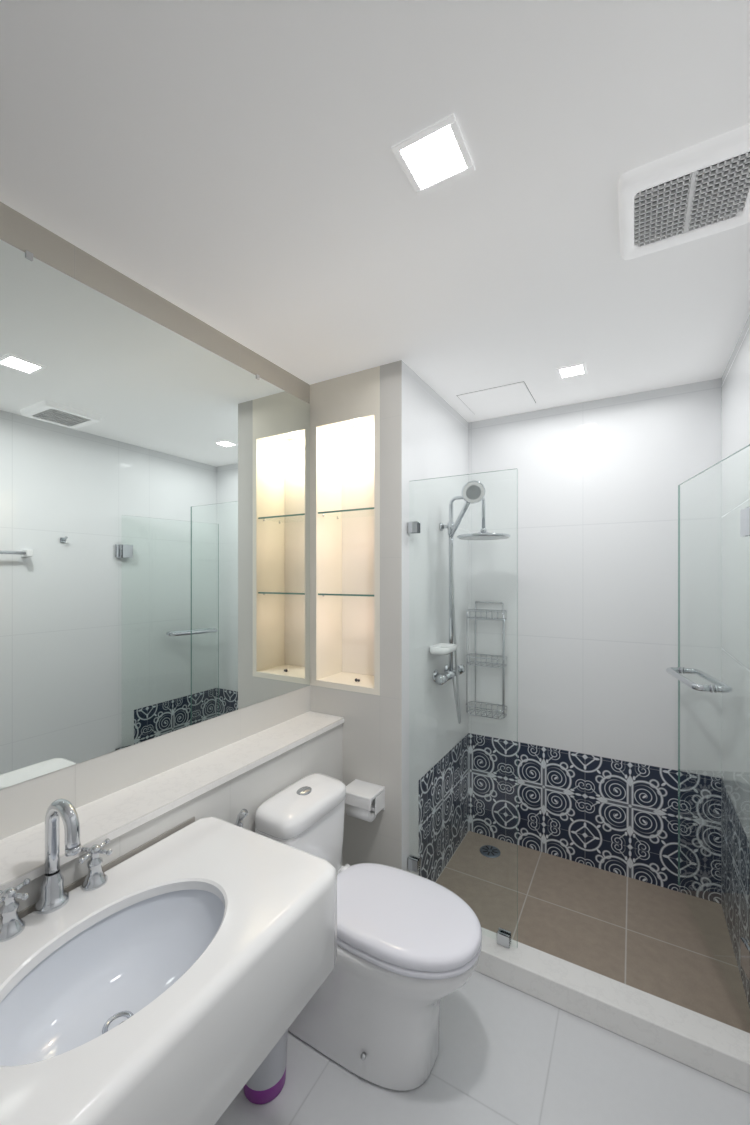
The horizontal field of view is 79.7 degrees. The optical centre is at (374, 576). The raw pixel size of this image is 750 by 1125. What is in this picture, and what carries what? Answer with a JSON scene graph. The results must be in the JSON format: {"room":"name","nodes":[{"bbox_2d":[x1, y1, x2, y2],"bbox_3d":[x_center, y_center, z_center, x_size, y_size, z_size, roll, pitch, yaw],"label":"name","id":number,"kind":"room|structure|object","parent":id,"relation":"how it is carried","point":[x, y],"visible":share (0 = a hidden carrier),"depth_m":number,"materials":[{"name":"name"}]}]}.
{"room":"bathroom","nodes":[
{"label":"bathroom","id":0,"kind":"room"},
{"bbox_2d":[0,202,309,403],"bbox_3d":[-0.744,0.304,1.486,0.100,2.432,3.534,0,0,30],"label":"wall","id":1,"kind":"structure","parent":0,"point":[21,232],"depth_m":1.38,"materials":[{"name":"beige paint"}]},
{"bbox_2d":[0,239,309,789],"bbox_3d":[-0.915,-0.150,1.082,0.006,1.334,2.423,0,0,30],"label":"mirror","id":2,"kind":"object","parent":1,"relation":"attached to","point":[154,529],"visible":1,"depth_m":1.37,"materials":[{"name":"clear glass"}]},
{"bbox_2d":[26,250,32,260],"bbox_3d":[-0.877,-0.814,1.139,0.004,0.018,0.016,0,0,30],"label":"mirror clip","id":3,"kind":"object","parent":2,"relation":"attached to","point":[29,255],"depth_m":1.14,"materials":[{"name":"silver metal"}]},
{"bbox_2d":[0,685,343,917],"bbox_3d":[-0.835,1.018,1.027,0.200,1.003,2.447,0,0,30],"label":"ledge","id":4,"kind":"structure","parent":0,"point":[230,766],"depth_m":1.39,"materials":[{"name":"tile"}]},
{"bbox_2d":[0,799,336,1124],"bbox_3d":[-0.517,0.727,0.886,0.513,0.486,0.880,0,0,30],"label":"sink","id":5,"kind":"object","parent":4,"relation":"attached to","point":[178,974],"visible":1,"depth_m":0.91,"materials":[{"name":"white ceramic"}]},
{"bbox_2d":[234,809,247,827],"bbox_3d":[-0.454,0.940,1.440,0.069,0.375,0.076,0,0,30],"label":"bidet sprayer","id":6,"kind":"object","parent":4,"relation":"attached to","point":[242,814],"visible":0.19,"depth_m":1.45,"materials":[{"name":"silver metal"}]},
{"bbox_2d":[0,0,749,421],"bbox_3d":[0.030,-0.963,1.040,1.887,0.100,3.534,0,0,30],"label":"ceiling","id":7,"kind":"structure","parent":0,"point":[232,168],"depth_m":1.01,"materials":[{"name":"white paint"}]},
{"bbox_2d":[391,113,474,196],"bbox_3d":[0.129,-0.909,0.978,0.140,0.006,0.140,0,0,30],"label":"recessed light","id":8,"kind":"object","parent":7,"relation":"in","point":[434,156],"visible":1,"depth_m":0.97,"materials":[{"name":"white plastic"}]},
{"bbox_2d":[456,381,535,414],"bbox_3d":[0.630,-0.911,2.314,0.333,0.003,0.308,0,0,30],"label":"access hatch","id":9,"kind":"object","parent":7,"relation":"attached to","point":[518,394],"visible":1,"depth_m":2.30,"materials":[{"name":"white paint"}]},
{"bbox_2d":[556,362,586,378],"bbox_3d":[0.873,-0.909,1.990,0.115,0.006,0.115,0,0,30],"label":"recessed light","id":10,"kind":"object","parent":7,"relation":"in","point":[572,370],"visible":1,"depth_m":1.98,"materials":[{"name":"white plastic"}]},
{"bbox_2d":[618,123,749,259],"bbox_3d":[0.752,-0.898,1.073,0.295,0.028,0.290,0,0,30],"label":"fan","id":11,"kind":"object","parent":7,"relation":"attached to","point":[697,191],"visible":1,"depth_m":1.05,"materials":[{"name":"white plastic"}]},
{"bbox_2d":[310,360,468,881],"bbox_3d":[0.122,0.304,2.400,0.489,2.432,0.887,0,0,30],"label":"wall","id":12,"kind":"structure","parent":0,"point":[411,419],"depth_m":2.07,"materials":[{"name":"white paint"}]},
{"bbox_2d":[318,425,373,681],"bbox_3d":[-0.082,-0.107,2.139,0.314,1.194,0.207,0,0,30],"label":"wall niche","id":13,"kind":"object","parent":12,"relation":"in","point":[357,517],"visible":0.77,"depth_m":2.25,"materials":[{"name":"beige paint"}]},
{"bbox_2d":[345,779,384,821],"bbox_3d":[-0.053,0.967,1.915,0.150,0.124,0.125,0,0,30],"label":"paper holder","id":14,"kind":"object","parent":12,"relation":"attached to","point":[364,800],"visible":0.94,"depth_m":1.88,"materials":[{"name":"white plastic"}]},
{"bbox_2d":[430,643,456,654],"bbox_3d":[0.330,0.352,2.169,0.100,0.036,0.150,0,0,30],"label":"soap dish","id":15,"kind":"object","parent":12,"relation":"attached to","point":[445,649],"depth_m":2.12,"materials":[{"name":"white plastic"}]},
{"bbox_2d":[433,480,510,723],"bbox_3d":[0.483,0.151,2.191,0.344,1.189,0.300,0,0,30],"label":"shower rail","id":16,"kind":"object","parent":12,"relation":"attached to","point":[470,489],"depth_m":2.23,"materials":[{"name":"silver metal"}]},
{"bbox_2d":[215,970,749,1124],"bbox_3d":[0.030,1.570,1.040,1.887,0.100,3.534,0,0,30],"label":"floor","id":17,"kind":"structure","parent":0,"point":[508,1055],"depth_m":1.34,"materials":[{"name":"tile"}]},
{"bbox_2d":[243,1029,287,1103],"bbox_3d":[-0.332,1.405,1.350,0.148,0.227,0.148,0,0,30],"label":"toilet brush holder","id":18,"kind":"object","parent":17,"relation":"on","point":[265,1083],"visible":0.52,"depth_m":1.29,"materials":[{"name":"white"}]},
{"bbox_2d":[255,773,481,1090],"bbox_3d":[-0.017,1.150,1.504,0.749,0.740,0.366,0,0,30],"label":"toilet","id":19,"kind":"object","parent":17,"relation":"on","point":[409,945],"visible":0.77,"depth_m":1.36,"materials":[{"name":"white ceramic"}]},
{"bbox_2d":[436,831,749,1032],"bbox_3d":[0.880,1.514,2.026,1.198,0.012,0.779,0,0,30],"label":"shower floor","id":20,"kind":"structure","parent":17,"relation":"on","point":[649,938],"depth_m":1.96,"materials":[{"name":"tile"}]},
{"bbox_2d":[480,845,499,857],"bbox_3d":[0.630,1.505,2.458,0.110,0.006,0.110,0,0,30],"label":"floor drain","id":21,"kind":"object","parent":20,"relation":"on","point":[490,852],"depth_m":2.45,"materials":[{"name":"silver metal"}]},
{"bbox_2d":[475,927,749,1092],"bbox_3d":[0.657,1.475,1.638,1.198,0.090,0.115,0,0,30],"label":"sill","id":22,"kind":"structure","parent":17,"relation":"on","point":[716,1049],"depth_m":1.50,"materials":[{"name":"white stone"}]},
{"bbox_2d":[408,469,516,947],"bbox_3d":[0.347,0.508,1.837,0.460,1.842,0.032,0,0,30],"label":"glass","id":23,"kind":"object","parent":22,"relation":"on","point":[503,935],"visible":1,"depth_m":1.82,"materials":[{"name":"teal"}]},
{"bbox_2d":[469,378,720,903],"bbox_3d":[0.887,0.304,2.529,1.687,2.432,0.100,0,0,30],"label":"wall","id":24,"kind":"structure","parent":0,"point":[593,770],"depth_m":2.31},
{"bbox_2d":[465,601,507,718],"bbox_3d":[0.632,0.465,2.545,0.226,0.635,0.117,0,0,30],"label":"rack","id":25,"kind":"object","parent":24,"relation":"attached to","point":[503,619],"depth_m":2.55,"materials":[{"name":"silver metal"}]},
{"bbox_2d":[721,315,749,1008],"bbox_3d":[1.457,0.304,1.728,0.100,2.432,0.919,0,0,30],"label":"wall","id":26,"kind":"structure","parent":0,"point":[735,407],"depth_m":1.76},
{"bbox_2d":[666,444,749,1022],"bbox_3d":[1.253,0.496,1.699,0.223,1.818,0.720,0,0,30],"label":"shower door","id":27,"kind":"structure","parent":26,"relation":"attached to","point":[725,688],"depth_m":1.68,"materials":[{"name":"clear glass"}]}
]}

